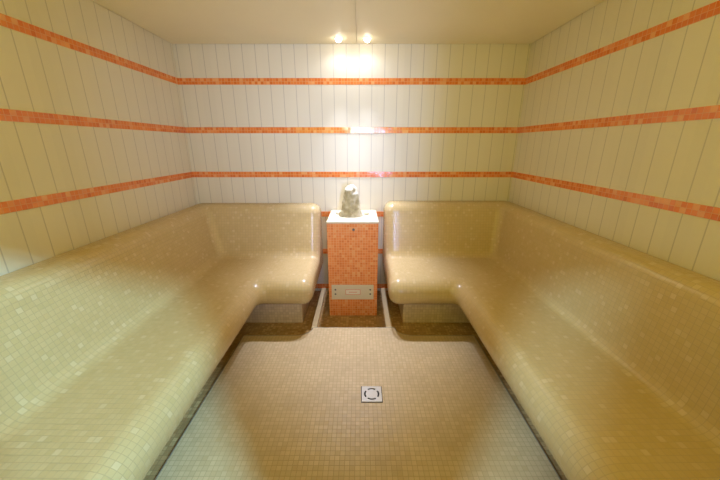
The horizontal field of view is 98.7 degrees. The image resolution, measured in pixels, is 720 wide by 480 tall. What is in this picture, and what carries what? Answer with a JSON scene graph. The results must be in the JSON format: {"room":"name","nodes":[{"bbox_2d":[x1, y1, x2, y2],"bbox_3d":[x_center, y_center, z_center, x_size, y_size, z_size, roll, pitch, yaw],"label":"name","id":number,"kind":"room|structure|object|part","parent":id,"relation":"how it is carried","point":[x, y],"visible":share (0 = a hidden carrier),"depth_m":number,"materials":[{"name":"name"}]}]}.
{"room":"spa","nodes":[
{"label":"spa","id":0,"kind":"room"},
{"bbox_2d":[0,0,196,275],"bbox_3d":[-1.673,-0.069,1.459,0.120,2.480,3.230,0,17,0],"label":"wall","id":1,"kind":"structure","parent":0,"point":[37,75],"depth_m":1.78,"materials":[{"name":"white tile"}]},
{"bbox_2d":[0,13,178,84],"bbox_3d":[-1.612,-0.948,1.252,0.004,0.053,3.110,0,17,0],"label":"trim","id":2,"kind":"structure","parent":1,"relation":"attached to","point":[6,21],"depth_m":1.74,"materials":[{"name":"orange tile"}]},
{"bbox_2d":[0,108,185,132],"bbox_3d":[-1.612,-0.558,1.371,0.004,0.053,3.110,0,17,0],"label":"trim","id":3,"kind":"structure","parent":1,"relation":"attached to","point":[5,114],"depth_m":1.76,"materials":[{"name":"orange tile"}]},
{"bbox_2d":[0,172,192,214],"bbox_3d":[-1.612,-0.174,1.490,0.004,0.053,3.110,0,17,0],"label":"trim","id":4,"kind":"structure","parent":1,"relation":"attached to","point":[44,200],"depth_m":1.77,"materials":[{"name":"orange tile"}]},
{"bbox_2d":[92,0,603,43],"bbox_3d":[-0.072,-1.253,1.158,3.322,0.060,3.350,0,17,0],"label":"ceiling","id":5,"kind":"structure","parent":0,"point":[173,21],"depth_m":2.12,"materials":[{"name":"white paint"}]},
{"bbox_2d":[334,37,342,42],"bbox_3d":[-0.174,-1.621,2.509,0.074,0.030,0.074,0,17,0],"label":"recessed light","id":6,"kind":"object","parent":5,"relation":"in","point":[338,39],"visible":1,"depth_m":2.49,"materials":[{"name":"white"}]},
{"bbox_2d":[363,37,371,42],"bbox_3d":[0.058,-1.621,2.509,0.074,0.030,0.074,0,17,0],"label":"recessed light","id":7,"kind":"object","parent":5,"relation":"in","point":[367,39],"visible":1,"depth_m":2.49,"materials":[{"name":"white"}]},
{"bbox_2d":[172,44,530,290],"bbox_3d":[-0.072,-0.562,3.060,3.322,2.480,0.120,0,17,0],"label":"wall","id":8,"kind":"structure","parent":0,"point":[202,105],"depth_m":2.82,"materials":[{"name":"white tile"}]},
{"bbox_2d":[315,284,386,287],"bbox_3d":[-0.072,0.494,3.321,3.076,0.053,0.004,0,17,0],"label":"trim","id":9,"kind":"structure","parent":8,"relation":"attached to","point":[317,285],"depth_m":3.32,"materials":[{"name":"orange tile"}]},
{"bbox_2d":[178,78,525,84],"bbox_3d":[-0.072,-1.405,2.737,3.076,0.053,0.004,0,17,0],"label":"trim","id":10,"kind":"structure","parent":8,"relation":"attached to","point":[181,81],"depth_m":2.73,"materials":[{"name":"orange tile"}]},
{"bbox_2d":[185,127,518,132],"bbox_3d":[-0.072,-1.015,2.857,3.076,0.053,0.004,0,17,0],"label":"trim","id":11,"kind":"structure","parent":8,"relation":"attached to","point":[188,129],"depth_m":2.85,"materials":[{"name":"orange tile"}]},
{"bbox_2d":[192,172,512,176],"bbox_3d":[-0.072,-0.631,2.975,3.076,0.053,0.004,0,17,0],"label":"trim","id":12,"kind":"structure","parent":8,"relation":"attached to","point":[195,174],"depth_m":2.97,"materials":[{"name":"orange tile"}]},
{"bbox_2d":[321,211,383,216],"bbox_3d":[-0.072,-0.260,3.089,3.076,0.053,0.004,0,17,0],"label":"trim","id":13,"kind":"structure","parent":8,"relation":"attached to","point":[323,213],"depth_m":3.08,"materials":[{"name":"orange tile"}]},
{"bbox_2d":[323,249,382,253],"bbox_3d":[-0.072,0.116,3.205,3.076,0.053,0.004,0,17,0],"label":"trim","id":14,"kind":"structure","parent":8,"relation":"attached to","point":[325,251],"depth_m":3.20,"materials":[{"name":"orange tile"}]},
{"bbox_2d":[144,291,566,479],"bbox_3d":[-0.072,1.054,1.804,3.082,0.130,3.230,0,17,0],"label":"floor","id":15,"kind":"structure","parent":0,"point":[280,407],"depth_m":1.78,"materials":[{"name":"beige tile"}]},
{"bbox_2d":[0,203,322,479],"bbox_3d":[-0.997,0.546,1.711,1.224,0.955,3.102,0,17,0],"label":"tiled bench","id":16,"kind":"object","parent":15,"relation":"on","point":[107,344],"visible":1,"depth_m":1.58,"materials":[{"name":"beige tile"}]},
{"bbox_2d":[155,337,242,479],"bbox_3d":[-0.941,1.116,1.430,0.006,0.031,2.238,0,17,0],"label":"trim","id":17,"kind":"structure","parent":15,"relation":"on","point":[242,337],"depth_m":1.74,"materials":[{"name":"brown tile"}]},
{"bbox_2d":[312,288,325,327],"bbox_3d":[-0.388,0.642,2.974,0.044,0.030,0.752,0,17,0],"label":"trim","id":18,"kind":"structure","parent":15,"relation":"on","point":[323,291],"depth_m":2.91,"materials":[{"name":"tile"}]},
{"bbox_2d":[326,210,378,315],"bbox_3d":[-0.062,0.199,2.956,0.439,0.888,0.518,0,17,0],"label":"pedestal","id":19,"kind":"object","parent":15,"relation":"on","point":[352,242],"visible":1,"depth_m":2.71,"materials":[{"name":"tile"}]},
{"bbox_2d":[339,185,362,216],"bbox_3d":[-0.083,-0.354,2.768,0.220,0.279,0.142,0,17,0],"label":"rock","id":20,"kind":"object","parent":19,"relation":"on","point":[350,203],"visible":1,"depth_m":2.74,"materials":[{"name":"beige stone"}]},
{"bbox_3d":[-0.066,0.467,2.773,0.376,0.142,0.005,0,17,0],"label":"service plate","id":21,"kind":"part","parent":19,"relation":"part of","materials":[{"name":"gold metal"}]},
{"bbox_2d":[345,289,359,294],"bbox_3d":[-0.063,0.467,2.769,0.134,0.051,0.001,0,17,0],"label":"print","id":22,"kind":"object","parent":19,"relation":"attached to","point":[347,291],"depth_m":2.77,"materials":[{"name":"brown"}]},
{"bbox_2d":[244,327,473,335],"bbox_3d":[-0.009,0.769,2.558,1.858,0.031,0.118,0,17,0],"label":"trim","id":23,"kind":"structure","parent":15,"relation":"on","point":[313,327],"depth_m":2.50,"materials":[{"name":"brown tile"}]},
{"bbox_2d":[361,386,382,402],"bbox_3d":[0.072,0.961,1.912,0.130,0.024,0.130,0,17,0],"label":"floor drain","id":24,"kind":"object","parent":15,"relation":"on","point":[369,394],"visible":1,"depth_m":1.90,"materials":[{"name":"white metal"}]},
{"bbox_2d":[381,288,392,326],"bbox_3d":[0.249,0.642,2.974,0.055,0.030,0.752,0,17,0],"label":"trim","id":25,"kind":"structure","parent":15,"relation":"on","point":[387,316],"depth_m":2.91,"materials":[{"name":"tile"}]},
{"bbox_2d":[474,336,560,479],"bbox_3d":[0.923,1.116,1.430,0.006,0.031,2.238,0,17,0],"label":"trim","id":26,"kind":"structure","parent":15,"relation":"on","point":[474,336],"depth_m":1.73,"materials":[{"name":"brown tile"}]},
{"bbox_2d":[383,201,719,479],"bbox_3d":[0.851,0.535,1.708,1.229,0.978,3.102,0,17,0],"label":"tiled bench","id":27,"kind":"object","parent":15,"relation":"on","point":[610,349],"visible":1,"depth_m":1.55,"materials":[{"name":"beige tile"}]},
{"bbox_2d":[509,0,719,280],"bbox_3d":[1.529,-0.069,1.459,0.120,2.480,3.230,0,17,0],"label":"wall","id":28,"kind":"structure","parent":0,"point":[679,68],"depth_m":1.68,"materials":[{"name":"white tile"}]},
{"bbox_2d":[512,172,719,220],"bbox_3d":[1.468,-0.174,1.490,0.004,0.053,3.110,0,17,0],"label":"trim","id":29,"kind":"structure","parent":28,"relation":"attached to","point":[698,210],"depth_m":1.64,"materials":[{"name":"orange tile"}]},
{"bbox_2d":[518,105,719,132],"bbox_3d":[1.468,-0.558,1.371,0.004,0.053,3.110,0,17,0],"label":"trim","id":30,"kind":"structure","parent":28,"relation":"attached to","point":[706,112],"depth_m":1.63,"materials":[{"name":"orange tile"}]},
{"bbox_2d":[525,0,719,84],"bbox_3d":[1.468,-0.948,1.252,0.004,0.053,3.110,0,17,0],"label":"trim","id":31,"kind":"structure","parent":28,"relation":"attached to","point":[712,9],"depth_m":1.61,"materials":[{"name":"orange tile"}]}
]}

